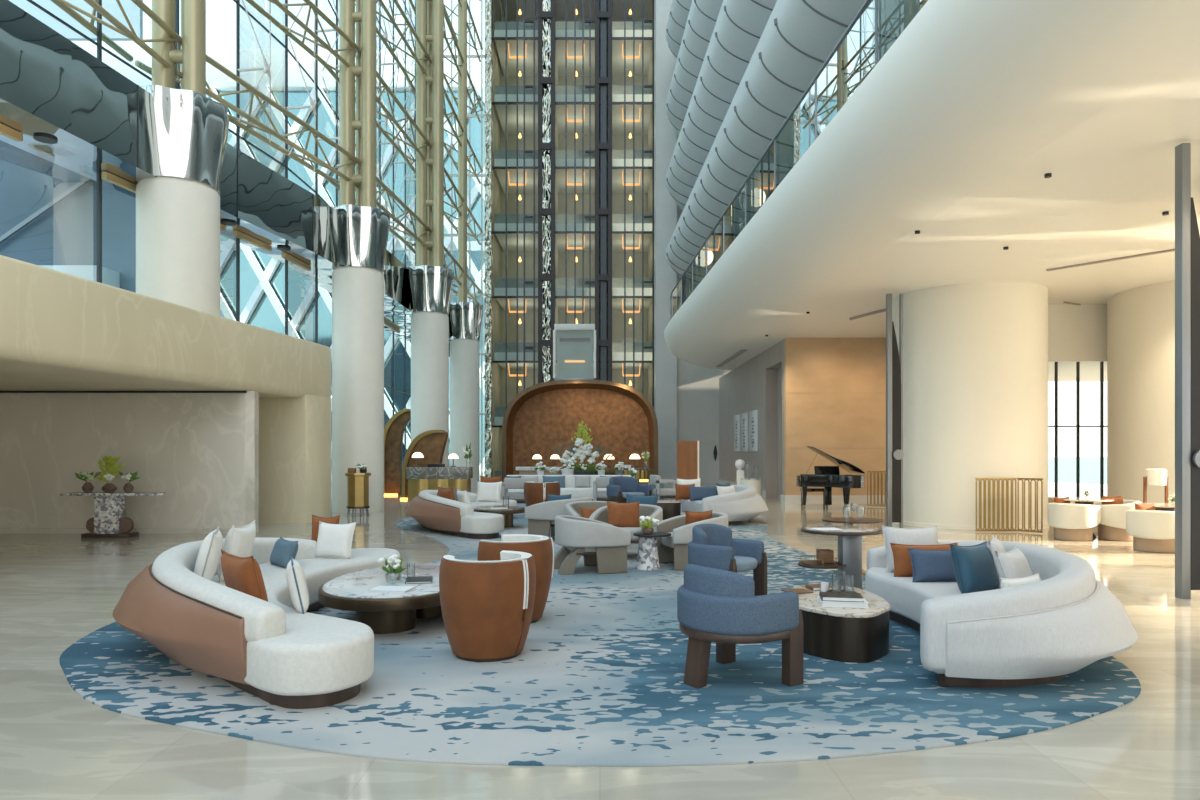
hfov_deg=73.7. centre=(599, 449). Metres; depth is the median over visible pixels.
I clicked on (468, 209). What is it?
truss
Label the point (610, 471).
countertop
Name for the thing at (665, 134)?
wall
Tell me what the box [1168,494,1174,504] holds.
flower vase
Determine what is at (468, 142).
truss
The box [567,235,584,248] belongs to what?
ceiling light
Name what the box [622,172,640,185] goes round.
ceiling light
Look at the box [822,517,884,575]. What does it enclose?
side table
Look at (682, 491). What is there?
cushion
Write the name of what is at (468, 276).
truss
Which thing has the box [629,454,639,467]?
table lamp
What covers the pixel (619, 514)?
cushion
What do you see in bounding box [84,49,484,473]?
window
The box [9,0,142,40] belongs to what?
window
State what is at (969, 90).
fascia
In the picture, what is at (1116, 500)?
cushion
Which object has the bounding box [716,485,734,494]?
cushion
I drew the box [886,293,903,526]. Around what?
door
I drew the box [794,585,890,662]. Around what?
table
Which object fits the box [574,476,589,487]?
cushion
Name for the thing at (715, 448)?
wall sign
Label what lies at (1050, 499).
wall
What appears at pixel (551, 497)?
cushion
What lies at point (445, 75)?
truss
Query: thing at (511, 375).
ceiling light
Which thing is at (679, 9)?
balcony
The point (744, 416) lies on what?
art panel
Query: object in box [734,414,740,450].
art panel
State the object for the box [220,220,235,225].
recessed light
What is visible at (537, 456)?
table lamp
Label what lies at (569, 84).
wall
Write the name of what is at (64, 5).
truss
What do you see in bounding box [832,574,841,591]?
tumbler
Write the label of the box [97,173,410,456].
window
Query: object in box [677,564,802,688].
barrel chair
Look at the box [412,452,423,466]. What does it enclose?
table lamp
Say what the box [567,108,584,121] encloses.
ceiling light
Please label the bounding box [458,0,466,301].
mast
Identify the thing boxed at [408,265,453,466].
round column
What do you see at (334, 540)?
cushion
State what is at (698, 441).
wall
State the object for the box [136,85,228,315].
round column
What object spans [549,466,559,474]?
flower pot
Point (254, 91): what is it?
truss
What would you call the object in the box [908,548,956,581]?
cushion
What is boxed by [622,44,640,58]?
ceiling light
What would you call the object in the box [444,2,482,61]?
truss
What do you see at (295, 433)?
wall pier
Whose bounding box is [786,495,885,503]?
baseboard
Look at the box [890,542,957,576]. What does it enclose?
cushion
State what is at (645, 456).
flower vase
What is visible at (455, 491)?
cushion
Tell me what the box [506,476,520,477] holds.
cushion
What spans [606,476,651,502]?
barrel chair
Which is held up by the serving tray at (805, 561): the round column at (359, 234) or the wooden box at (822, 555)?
the wooden box at (822, 555)
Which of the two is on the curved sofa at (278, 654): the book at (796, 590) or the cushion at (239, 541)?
the cushion at (239, 541)
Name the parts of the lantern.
frame post, lamp shade, frame post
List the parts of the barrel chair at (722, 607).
leg, leg, frame rail, leg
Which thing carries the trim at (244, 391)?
attached to the fascia at (60, 331)
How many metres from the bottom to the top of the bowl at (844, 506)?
0.130 m
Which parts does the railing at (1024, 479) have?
rail, rail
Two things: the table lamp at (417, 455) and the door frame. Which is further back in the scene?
the table lamp at (417, 455)
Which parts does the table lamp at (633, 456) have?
lamp shade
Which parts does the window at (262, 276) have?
glass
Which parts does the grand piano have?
leg, lid, leg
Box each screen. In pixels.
[384,409,410,494]
[401,430,447,497]
[428,464,444,466]
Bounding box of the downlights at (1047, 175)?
[765,173,1168,336]
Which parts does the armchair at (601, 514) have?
seat, seat frame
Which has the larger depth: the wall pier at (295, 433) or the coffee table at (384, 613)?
the wall pier at (295, 433)
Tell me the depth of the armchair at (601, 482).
21.82 m
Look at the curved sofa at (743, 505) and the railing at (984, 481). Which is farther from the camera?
the curved sofa at (743, 505)
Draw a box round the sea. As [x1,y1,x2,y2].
[1048,457,1106,483]
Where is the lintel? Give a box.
[766,341,781,368]
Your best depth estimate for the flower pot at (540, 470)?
28.16 m
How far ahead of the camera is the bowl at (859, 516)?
8.99 m
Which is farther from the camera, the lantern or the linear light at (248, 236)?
the linear light at (248, 236)
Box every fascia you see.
[0,255,330,397]
[664,0,1199,369]
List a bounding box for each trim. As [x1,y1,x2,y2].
[0,390,246,392]
[716,350,746,366]
[849,308,885,319]
[1046,249,1174,270]
[1063,301,1080,304]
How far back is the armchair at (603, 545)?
10.53 m
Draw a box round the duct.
[0,0,449,358]
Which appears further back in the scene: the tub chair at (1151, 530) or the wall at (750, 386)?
the wall at (750, 386)
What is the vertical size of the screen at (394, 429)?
3.328 m
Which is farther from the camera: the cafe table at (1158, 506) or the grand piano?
the grand piano
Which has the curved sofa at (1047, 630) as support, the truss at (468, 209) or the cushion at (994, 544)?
the cushion at (994, 544)
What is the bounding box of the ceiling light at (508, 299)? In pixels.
[508,299,526,312]
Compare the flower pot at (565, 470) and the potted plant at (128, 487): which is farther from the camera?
the flower pot at (565, 470)
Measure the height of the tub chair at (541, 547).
0.788 m
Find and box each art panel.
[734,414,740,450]
[741,412,747,450]
[749,410,757,450]
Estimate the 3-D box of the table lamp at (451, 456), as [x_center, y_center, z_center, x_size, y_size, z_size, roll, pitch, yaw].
[-4.750,0.334,25.900,0.338,0.432,0.338,0,0,0]
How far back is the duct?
13.75 m
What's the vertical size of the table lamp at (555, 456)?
0.480 m
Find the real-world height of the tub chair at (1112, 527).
0.680 m
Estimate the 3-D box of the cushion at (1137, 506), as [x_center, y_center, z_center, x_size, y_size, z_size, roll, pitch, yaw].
[9.115,1.022,13.372,0.389,0.268,0.136,0,0,-10]
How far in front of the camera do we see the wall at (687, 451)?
40.20 m
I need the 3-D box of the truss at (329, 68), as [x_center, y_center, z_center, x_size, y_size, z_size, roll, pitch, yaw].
[-6.809,-10.602,25.131,1.070,0.715,6.848,0,0,4]
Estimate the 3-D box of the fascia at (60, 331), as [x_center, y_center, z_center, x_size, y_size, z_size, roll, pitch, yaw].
[-10.775,-1.825,6.859,6.356,1.310,26.105,0,0,5]
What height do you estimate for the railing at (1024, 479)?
1.070 m
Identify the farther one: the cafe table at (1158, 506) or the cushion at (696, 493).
the cushion at (696, 493)
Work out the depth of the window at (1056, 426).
19.04 m
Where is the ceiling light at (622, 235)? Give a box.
[622,235,640,248]
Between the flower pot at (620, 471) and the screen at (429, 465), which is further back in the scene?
the flower pot at (620, 471)
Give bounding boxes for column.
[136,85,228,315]
[329,204,389,512]
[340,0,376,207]
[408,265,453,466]
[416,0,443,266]
[448,302,482,487]
[892,282,1048,529]
[1107,280,1174,502]
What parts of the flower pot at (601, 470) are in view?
pot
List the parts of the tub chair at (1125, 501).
backrest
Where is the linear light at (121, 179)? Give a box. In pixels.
[102,172,135,192]
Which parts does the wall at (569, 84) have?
guide rail, guide rail, guide rail, guide rail, rail, rail, guide rail, guide rail, guide rail, guide rail, bracket arm, bracket arm, bracket arm, rail, rail, guide rail, lobby door, guide rail, guide rail, rail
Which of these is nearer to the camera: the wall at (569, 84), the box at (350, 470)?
the box at (350, 470)
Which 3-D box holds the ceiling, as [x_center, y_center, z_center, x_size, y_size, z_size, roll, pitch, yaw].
[14.081,-3.450,13.794,19.838,0.001,41.535,0,0,0]
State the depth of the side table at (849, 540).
8.90 m
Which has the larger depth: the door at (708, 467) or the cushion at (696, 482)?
the door at (708, 467)
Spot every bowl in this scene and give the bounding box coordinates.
[842,506,850,517]
[856,506,864,517]
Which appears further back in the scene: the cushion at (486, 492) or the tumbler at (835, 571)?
the cushion at (486, 492)
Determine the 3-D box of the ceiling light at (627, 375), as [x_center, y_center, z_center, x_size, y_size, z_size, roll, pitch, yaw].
[1.600,-4.104,40.957,0.952,0.658,0.267,0,0,0]
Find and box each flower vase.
[356,463,366,472]
[378,554,406,581]
[462,442,471,466]
[628,468,636,477]
[639,516,659,533]
[641,450,649,467]
[1083,490,1089,498]
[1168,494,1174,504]
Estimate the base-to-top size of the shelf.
0.030 m
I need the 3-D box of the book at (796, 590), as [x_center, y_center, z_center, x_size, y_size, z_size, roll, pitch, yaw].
[1.749,1.253,7.099,0.203,0.010,0.200,0,0,-20]
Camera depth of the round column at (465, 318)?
34.65 m
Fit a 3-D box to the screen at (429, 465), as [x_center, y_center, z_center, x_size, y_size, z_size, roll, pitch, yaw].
[-5.300,0.500,25.900,0.560,0.100,0.040,0,0,0]
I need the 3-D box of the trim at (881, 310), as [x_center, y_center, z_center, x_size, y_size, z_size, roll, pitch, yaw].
[7.520,-3.430,18.915,0.575,0.090,4.416,0,0,-32]
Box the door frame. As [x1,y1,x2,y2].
[1175,143,1199,598]
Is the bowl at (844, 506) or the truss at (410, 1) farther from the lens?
the truss at (410, 1)
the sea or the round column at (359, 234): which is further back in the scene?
the sea
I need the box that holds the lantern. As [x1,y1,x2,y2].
[1143,469,1167,502]
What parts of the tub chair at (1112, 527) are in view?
backrest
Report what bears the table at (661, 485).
on the area rug
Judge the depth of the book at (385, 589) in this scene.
7.05 m
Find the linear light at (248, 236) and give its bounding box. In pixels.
[233,230,271,250]
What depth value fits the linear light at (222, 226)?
17.49 m
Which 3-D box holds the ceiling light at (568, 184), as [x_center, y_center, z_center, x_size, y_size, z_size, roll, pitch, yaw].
[-1.250,-13.899,40.957,0.952,0.658,0.267,0,0,0]
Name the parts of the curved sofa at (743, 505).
seat, backrest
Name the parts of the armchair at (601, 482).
arm frame, backrest, seat rail, seat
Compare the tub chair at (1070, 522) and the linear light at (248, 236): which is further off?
the linear light at (248, 236)
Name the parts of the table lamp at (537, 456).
lamp shade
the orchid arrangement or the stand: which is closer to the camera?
the stand
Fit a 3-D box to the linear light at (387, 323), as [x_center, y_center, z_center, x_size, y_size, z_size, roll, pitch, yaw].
[-8.278,-4.880,31.500,0.100,0.120,3.001,0,0,-1]
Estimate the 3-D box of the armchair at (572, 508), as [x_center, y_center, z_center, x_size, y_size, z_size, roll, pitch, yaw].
[-0.070,1.264,13.638,1.040,0.740,0.992,0,0,-15]
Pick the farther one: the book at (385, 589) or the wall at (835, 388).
the wall at (835, 388)
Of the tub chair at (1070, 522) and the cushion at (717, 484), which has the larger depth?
the cushion at (717, 484)
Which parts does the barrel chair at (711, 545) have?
leg, seat, leg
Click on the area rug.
(598, 679)
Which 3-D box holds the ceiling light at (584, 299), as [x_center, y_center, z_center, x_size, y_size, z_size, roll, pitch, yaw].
[-1.250,-7.369,40.957,0.952,0.658,0.267,0,0,0]
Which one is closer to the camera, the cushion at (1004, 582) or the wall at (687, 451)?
the cushion at (1004, 582)
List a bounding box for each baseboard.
[0,528,230,533]
[719,479,765,497]
[781,494,785,503]
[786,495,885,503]
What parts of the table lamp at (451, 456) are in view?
lamp shade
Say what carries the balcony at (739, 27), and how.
attached to the wall
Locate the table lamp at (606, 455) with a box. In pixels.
[604,454,613,467]
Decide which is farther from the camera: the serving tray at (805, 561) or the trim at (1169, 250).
the trim at (1169, 250)
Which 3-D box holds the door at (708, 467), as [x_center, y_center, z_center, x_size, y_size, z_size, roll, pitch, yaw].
[5.425,0.600,39.050,1.150,2.100,0.100,0,0,0]
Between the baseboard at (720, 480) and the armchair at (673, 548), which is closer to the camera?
the armchair at (673, 548)
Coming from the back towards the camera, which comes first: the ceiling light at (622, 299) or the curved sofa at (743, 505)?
the ceiling light at (622, 299)
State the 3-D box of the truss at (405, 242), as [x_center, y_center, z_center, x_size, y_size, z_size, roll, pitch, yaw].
[-6.520,-7.553,31.904,1.070,0.715,6.831,0,0,1]
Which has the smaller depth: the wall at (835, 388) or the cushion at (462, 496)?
the cushion at (462, 496)
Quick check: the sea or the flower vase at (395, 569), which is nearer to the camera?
the flower vase at (395, 569)
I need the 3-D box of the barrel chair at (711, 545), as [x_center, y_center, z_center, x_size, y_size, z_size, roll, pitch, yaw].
[1.315,1.224,8.635,0.706,0.820,0.810,0,0,38]
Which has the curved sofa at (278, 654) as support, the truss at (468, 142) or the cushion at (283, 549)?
the cushion at (283, 549)
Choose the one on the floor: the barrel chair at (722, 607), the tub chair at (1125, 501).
the tub chair at (1125, 501)
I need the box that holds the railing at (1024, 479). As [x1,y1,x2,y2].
[1017,478,1042,532]
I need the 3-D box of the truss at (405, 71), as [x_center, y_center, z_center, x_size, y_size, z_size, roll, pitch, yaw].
[-6.520,-13.652,31.904,1.070,0.715,6.831,0,0,1]
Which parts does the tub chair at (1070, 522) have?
backrest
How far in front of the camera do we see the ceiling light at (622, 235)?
41.01 m
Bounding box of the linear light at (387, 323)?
[384,320,399,332]
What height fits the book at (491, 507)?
0.030 m
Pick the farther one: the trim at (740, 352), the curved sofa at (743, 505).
the trim at (740, 352)
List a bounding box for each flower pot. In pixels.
[534,461,546,474]
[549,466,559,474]
[560,460,574,474]
[595,461,606,474]
[614,462,626,474]
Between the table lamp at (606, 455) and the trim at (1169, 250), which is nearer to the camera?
the trim at (1169, 250)
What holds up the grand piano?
on the floor
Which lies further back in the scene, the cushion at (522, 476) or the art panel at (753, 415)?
the art panel at (753, 415)
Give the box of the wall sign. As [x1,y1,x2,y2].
[713,445,716,460]
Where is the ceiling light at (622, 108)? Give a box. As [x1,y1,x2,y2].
[622,108,640,121]
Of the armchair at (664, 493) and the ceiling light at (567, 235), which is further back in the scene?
the ceiling light at (567, 235)
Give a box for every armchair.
[501,478,537,502]
[525,497,591,537]
[554,515,630,574]
[565,501,616,516]
[589,504,662,543]
[593,477,625,500]
[648,475,681,505]
[653,512,727,569]
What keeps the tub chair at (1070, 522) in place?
on the floor
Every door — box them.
[699,441,718,483]
[781,395,781,493]
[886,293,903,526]
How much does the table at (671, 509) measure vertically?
0.420 m
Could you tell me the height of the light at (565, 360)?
0.100 m
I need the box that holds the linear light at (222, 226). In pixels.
[220,223,225,230]
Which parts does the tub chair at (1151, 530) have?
backrest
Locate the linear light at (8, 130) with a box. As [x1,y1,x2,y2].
[0,123,22,141]
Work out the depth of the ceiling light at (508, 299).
41.01 m
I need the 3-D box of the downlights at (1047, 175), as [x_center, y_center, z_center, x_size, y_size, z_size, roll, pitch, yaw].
[7.400,-3.430,16.100,4.880,0.040,15.880,0,0,0]
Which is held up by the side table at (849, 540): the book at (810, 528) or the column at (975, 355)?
the book at (810, 528)
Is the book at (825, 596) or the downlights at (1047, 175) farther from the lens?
the downlights at (1047, 175)
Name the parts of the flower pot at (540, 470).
pot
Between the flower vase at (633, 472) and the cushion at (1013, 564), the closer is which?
the cushion at (1013, 564)
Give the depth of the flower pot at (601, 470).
28.14 m
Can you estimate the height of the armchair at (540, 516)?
0.777 m
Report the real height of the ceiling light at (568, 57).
0.658 m
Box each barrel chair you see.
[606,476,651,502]
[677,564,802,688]
[688,524,766,595]
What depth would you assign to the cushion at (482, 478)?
18.93 m
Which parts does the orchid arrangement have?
planter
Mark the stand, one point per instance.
(357, 483)
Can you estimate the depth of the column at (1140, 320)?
16.95 m
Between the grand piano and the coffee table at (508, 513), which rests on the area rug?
the coffee table at (508, 513)
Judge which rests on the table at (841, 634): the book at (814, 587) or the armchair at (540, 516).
the book at (814, 587)
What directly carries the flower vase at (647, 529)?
on the pedestal table at (647, 558)
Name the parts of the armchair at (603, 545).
leg, leg, seat, seat frame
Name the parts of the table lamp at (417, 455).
lamp shade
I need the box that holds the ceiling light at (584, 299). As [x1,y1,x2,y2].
[567,299,584,312]
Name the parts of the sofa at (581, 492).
seat, backrest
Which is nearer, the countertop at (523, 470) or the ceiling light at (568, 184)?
the countertop at (523, 470)
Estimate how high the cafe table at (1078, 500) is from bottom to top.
0.725 m
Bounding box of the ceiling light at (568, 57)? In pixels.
[567,44,584,58]
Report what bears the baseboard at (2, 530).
attached to the wall at (201, 450)
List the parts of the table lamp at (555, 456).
lamp shade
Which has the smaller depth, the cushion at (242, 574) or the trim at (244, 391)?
the cushion at (242, 574)
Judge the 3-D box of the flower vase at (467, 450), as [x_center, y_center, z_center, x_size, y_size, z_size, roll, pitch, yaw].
[-4.310,0.144,26.093,0.288,0.812,0.340,0,0,39]
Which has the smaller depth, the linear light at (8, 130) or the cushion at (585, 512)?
the linear light at (8, 130)
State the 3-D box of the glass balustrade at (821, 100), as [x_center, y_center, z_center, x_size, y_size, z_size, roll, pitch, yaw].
[4.337,-5.365,14.486,3.289,1.190,42.993,0,0,0]
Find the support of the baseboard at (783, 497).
attached to the wall pier at (783, 339)
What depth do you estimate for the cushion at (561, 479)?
25.05 m
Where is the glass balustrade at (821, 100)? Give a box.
[670,0,927,318]
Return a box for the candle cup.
[821,582,828,591]
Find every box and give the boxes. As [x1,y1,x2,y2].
[348,468,355,472]
[816,549,833,562]
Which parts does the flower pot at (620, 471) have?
pot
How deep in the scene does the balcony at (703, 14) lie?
30.22 m
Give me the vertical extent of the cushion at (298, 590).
0.403 m
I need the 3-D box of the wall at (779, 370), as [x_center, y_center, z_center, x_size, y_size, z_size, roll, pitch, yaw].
[6.170,-0.575,26.400,0.100,4.450,2.400,0,0,0]
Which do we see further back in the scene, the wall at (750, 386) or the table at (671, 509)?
the wall at (750, 386)
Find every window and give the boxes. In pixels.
[9,0,142,40]
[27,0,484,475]
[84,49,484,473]
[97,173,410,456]
[1048,362,1106,497]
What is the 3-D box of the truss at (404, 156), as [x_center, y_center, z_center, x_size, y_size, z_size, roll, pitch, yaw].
[-6.520,-10.602,31.904,1.070,0.715,6.831,0,0,1]
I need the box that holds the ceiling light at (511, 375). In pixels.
[508,363,526,376]
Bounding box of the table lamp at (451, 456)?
[448,454,458,466]
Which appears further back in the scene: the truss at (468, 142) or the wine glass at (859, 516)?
the truss at (468, 142)
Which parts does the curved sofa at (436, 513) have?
backrest, seat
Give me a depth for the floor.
4.45 m
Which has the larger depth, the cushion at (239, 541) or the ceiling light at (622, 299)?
the ceiling light at (622, 299)
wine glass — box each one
[842,506,850,528]
[856,506,864,528]
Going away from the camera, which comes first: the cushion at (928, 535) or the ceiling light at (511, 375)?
the cushion at (928, 535)
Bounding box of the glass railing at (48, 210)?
[0,140,135,292]
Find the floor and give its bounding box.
[0,482,1199,799]
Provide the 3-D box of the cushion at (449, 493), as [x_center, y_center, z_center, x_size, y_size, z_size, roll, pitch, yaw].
[-3.015,0.976,15.813,0.530,0.501,0.194,0,0,45]
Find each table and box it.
[60,492,165,537]
[318,565,441,633]
[474,506,524,527]
[633,532,670,569]
[639,481,663,499]
[657,500,680,519]
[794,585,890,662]
[798,526,882,588]
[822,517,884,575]
[1057,497,1113,537]
[1136,503,1174,510]
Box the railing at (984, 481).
[975,478,1016,530]
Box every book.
[368,585,414,592]
[405,576,432,583]
[491,507,507,508]
[781,588,812,593]
[805,584,834,590]
[810,528,842,529]
[818,596,868,607]
[819,592,863,601]
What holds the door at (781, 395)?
in the wall at (779, 370)
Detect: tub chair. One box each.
[439,550,535,661]
[477,534,553,622]
[524,481,559,506]
[1048,503,1101,540]
[1093,499,1140,533]
[1097,503,1134,540]
[1126,510,1174,552]
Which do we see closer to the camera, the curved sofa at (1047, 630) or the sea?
the curved sofa at (1047, 630)
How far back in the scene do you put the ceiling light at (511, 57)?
41.01 m
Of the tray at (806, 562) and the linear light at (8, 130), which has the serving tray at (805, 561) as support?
the tray at (806, 562)
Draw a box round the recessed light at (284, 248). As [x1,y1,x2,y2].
[277,246,290,250]
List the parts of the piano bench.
seat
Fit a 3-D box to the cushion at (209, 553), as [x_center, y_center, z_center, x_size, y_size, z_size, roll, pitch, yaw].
[-3.463,0.958,7.073,0.226,0.517,0.560,0,0,-21]
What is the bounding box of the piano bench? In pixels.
[800,488,827,505]
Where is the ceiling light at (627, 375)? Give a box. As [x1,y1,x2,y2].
[622,363,640,376]
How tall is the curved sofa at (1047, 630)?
0.800 m
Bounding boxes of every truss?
[50,0,181,72]
[135,37,358,180]
[245,0,358,66]
[323,47,430,159]
[323,160,430,245]
[355,0,430,75]
[402,59,463,145]
[402,145,463,215]
[402,230,463,285]
[409,0,463,75]
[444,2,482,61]
[444,70,482,122]
[444,138,482,183]
[444,206,482,244]
[452,274,482,303]
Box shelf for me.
[798,561,846,568]
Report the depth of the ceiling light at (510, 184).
41.01 m
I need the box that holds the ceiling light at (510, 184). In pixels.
[508,172,526,185]
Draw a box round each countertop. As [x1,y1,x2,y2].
[515,466,562,474]
[593,468,615,474]
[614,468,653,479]
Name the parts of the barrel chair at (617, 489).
leg, seat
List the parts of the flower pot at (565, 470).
pot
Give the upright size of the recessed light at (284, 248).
0.030 m
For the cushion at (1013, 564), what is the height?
0.426 m
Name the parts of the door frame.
handle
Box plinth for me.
[736,470,762,496]
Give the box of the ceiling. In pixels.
[707,48,1199,369]
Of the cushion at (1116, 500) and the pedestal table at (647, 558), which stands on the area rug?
the pedestal table at (647, 558)
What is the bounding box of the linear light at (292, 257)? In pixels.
[281,252,310,270]
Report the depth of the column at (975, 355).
16.62 m
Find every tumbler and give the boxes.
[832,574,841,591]
[835,571,844,590]
[844,575,853,592]
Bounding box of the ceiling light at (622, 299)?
[622,299,640,312]
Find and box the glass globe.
[735,459,744,469]
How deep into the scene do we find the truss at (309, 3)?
20.07 m
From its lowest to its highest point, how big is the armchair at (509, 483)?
0.897 m
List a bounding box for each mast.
[152,0,205,95]
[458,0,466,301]
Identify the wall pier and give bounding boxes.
[259,394,330,522]
[782,339,783,494]
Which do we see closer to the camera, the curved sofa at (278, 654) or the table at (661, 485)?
the curved sofa at (278, 654)
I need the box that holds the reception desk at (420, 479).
[406,467,472,500]
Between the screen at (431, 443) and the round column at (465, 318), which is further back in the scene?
the round column at (465, 318)
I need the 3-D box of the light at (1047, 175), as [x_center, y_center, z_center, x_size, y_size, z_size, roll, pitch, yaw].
[5.600,-3.430,10.000,0.080,0.040,0.080,0,0,0]
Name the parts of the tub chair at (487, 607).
seat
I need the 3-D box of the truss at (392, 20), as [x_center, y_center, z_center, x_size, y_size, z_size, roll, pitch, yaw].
[-6.809,-13.652,25.131,1.070,0.715,6.848,0,0,4]
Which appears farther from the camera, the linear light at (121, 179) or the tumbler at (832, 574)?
the linear light at (121, 179)
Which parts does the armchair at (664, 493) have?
backrest, arm frame, seat, seat rail, arm frame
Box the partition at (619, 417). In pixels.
[502,379,657,482]
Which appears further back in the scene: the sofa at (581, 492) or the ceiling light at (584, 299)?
the ceiling light at (584, 299)
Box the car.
[553,324,595,379]
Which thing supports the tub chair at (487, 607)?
on the area rug
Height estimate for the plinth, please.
0.980 m
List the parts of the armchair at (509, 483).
arm frame, seat, backrest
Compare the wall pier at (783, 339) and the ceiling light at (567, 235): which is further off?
the ceiling light at (567, 235)
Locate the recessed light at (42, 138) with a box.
[33,134,57,143]
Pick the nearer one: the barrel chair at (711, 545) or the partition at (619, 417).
the barrel chair at (711, 545)
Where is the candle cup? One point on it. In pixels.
(824, 585)
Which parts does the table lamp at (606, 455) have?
lamp shade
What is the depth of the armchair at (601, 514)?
12.24 m
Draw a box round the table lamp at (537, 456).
[532,454,541,466]
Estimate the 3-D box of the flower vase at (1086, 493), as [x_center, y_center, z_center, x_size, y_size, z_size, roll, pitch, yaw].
[9.263,0.839,15.196,0.113,0.173,0.130,0,0,0]
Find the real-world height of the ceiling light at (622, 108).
0.658 m
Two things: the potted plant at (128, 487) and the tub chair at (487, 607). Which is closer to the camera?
the tub chair at (487, 607)
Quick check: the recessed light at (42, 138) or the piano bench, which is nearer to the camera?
the recessed light at (42, 138)
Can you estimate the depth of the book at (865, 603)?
6.40 m
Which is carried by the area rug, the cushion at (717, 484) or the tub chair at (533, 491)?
the tub chair at (533, 491)
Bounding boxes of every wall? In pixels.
[0,391,258,531]
[485,0,653,480]
[654,0,676,483]
[677,134,722,440]
[677,441,697,479]
[698,441,698,478]
[719,350,776,497]
[777,367,781,498]
[784,338,885,494]
[1048,304,1106,380]
[1048,497,1074,503]
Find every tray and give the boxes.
[799,555,838,564]
[799,560,837,564]
[826,589,856,592]
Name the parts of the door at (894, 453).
handle, trim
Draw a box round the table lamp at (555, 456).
[550,454,559,466]
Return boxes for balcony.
[666,0,691,60]
[666,0,722,134]
[666,0,776,208]
[666,0,919,285]
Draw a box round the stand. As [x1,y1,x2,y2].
[345,472,370,516]
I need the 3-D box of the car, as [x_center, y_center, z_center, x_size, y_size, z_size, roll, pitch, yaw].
[-1.250,-4.775,39.575,2.120,2.850,0.550,0,0,0]
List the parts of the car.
post, ceiling frame, post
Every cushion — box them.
[194,526,222,579]
[218,520,255,581]
[221,549,267,601]
[270,537,297,568]
[286,556,308,613]
[311,515,339,541]
[315,521,355,558]
[437,486,455,500]
[453,489,468,500]
[457,489,469,504]
[476,481,501,501]
[480,475,501,482]
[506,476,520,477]
[522,476,537,477]
[543,476,564,487]
[548,494,571,500]
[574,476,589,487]
[579,507,599,517]
[607,501,639,526]
[626,494,658,505]
[675,484,694,499]
[676,478,700,486]
[685,510,712,524]
[689,486,717,500]
[716,482,730,486]
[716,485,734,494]
[881,525,937,572]
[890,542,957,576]
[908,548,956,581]
[950,541,998,593]
[986,535,1005,588]
[995,546,1032,578]
[999,573,1040,588]
[1054,497,1069,503]
[1101,497,1122,504]
[1134,503,1154,509]
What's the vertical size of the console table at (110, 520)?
0.840 m
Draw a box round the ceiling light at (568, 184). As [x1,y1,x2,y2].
[567,172,584,185]
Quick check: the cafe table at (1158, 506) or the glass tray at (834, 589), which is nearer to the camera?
the glass tray at (834, 589)
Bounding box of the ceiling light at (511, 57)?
[508,44,526,58]
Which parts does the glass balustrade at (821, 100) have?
glass panel, glass panel, post, post, glass panel, glass panel, post, glass panel, post, glass panel, post, glass panel, post, glass panel, glass panel, post, glass panel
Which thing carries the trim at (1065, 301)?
attached to the ceiling
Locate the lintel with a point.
(774, 353)
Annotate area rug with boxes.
[59,503,1140,765]
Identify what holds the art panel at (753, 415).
attached to the wall at (750, 386)
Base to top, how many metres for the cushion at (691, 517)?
0.347 m
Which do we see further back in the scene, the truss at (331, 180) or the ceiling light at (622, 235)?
the ceiling light at (622, 235)
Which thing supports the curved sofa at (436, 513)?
on the area rug
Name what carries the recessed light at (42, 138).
attached to the duct
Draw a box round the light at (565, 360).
[565,360,584,361]
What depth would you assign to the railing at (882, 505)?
23.11 m
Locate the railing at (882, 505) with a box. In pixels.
[867,471,885,506]
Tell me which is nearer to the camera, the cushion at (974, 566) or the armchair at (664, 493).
the cushion at (974, 566)
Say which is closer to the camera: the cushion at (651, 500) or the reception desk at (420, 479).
the cushion at (651, 500)
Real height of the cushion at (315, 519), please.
0.469 m
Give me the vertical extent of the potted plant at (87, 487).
0.404 m
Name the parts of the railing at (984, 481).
rail, rail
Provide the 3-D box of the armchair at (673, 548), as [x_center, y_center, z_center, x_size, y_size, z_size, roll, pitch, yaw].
[1.336,1.264,11.310,0.945,0.740,0.945,0,0,-15]
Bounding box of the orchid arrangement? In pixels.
[553,421,614,474]
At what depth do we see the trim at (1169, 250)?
14.44 m
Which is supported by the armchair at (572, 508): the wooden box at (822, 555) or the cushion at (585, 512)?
the cushion at (585, 512)
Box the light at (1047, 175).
[1044,173,1051,177]
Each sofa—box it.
[112,537,399,708]
[405,490,516,538]
[505,475,633,502]
[682,485,768,524]
[865,540,1137,687]
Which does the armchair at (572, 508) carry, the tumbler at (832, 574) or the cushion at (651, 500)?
the cushion at (651, 500)
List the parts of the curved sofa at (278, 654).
backrest, seat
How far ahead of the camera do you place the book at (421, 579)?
7.53 m
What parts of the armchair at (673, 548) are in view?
seat frame, seat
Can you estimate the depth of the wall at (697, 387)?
38.90 m
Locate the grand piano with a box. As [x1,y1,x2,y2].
[797,446,864,510]

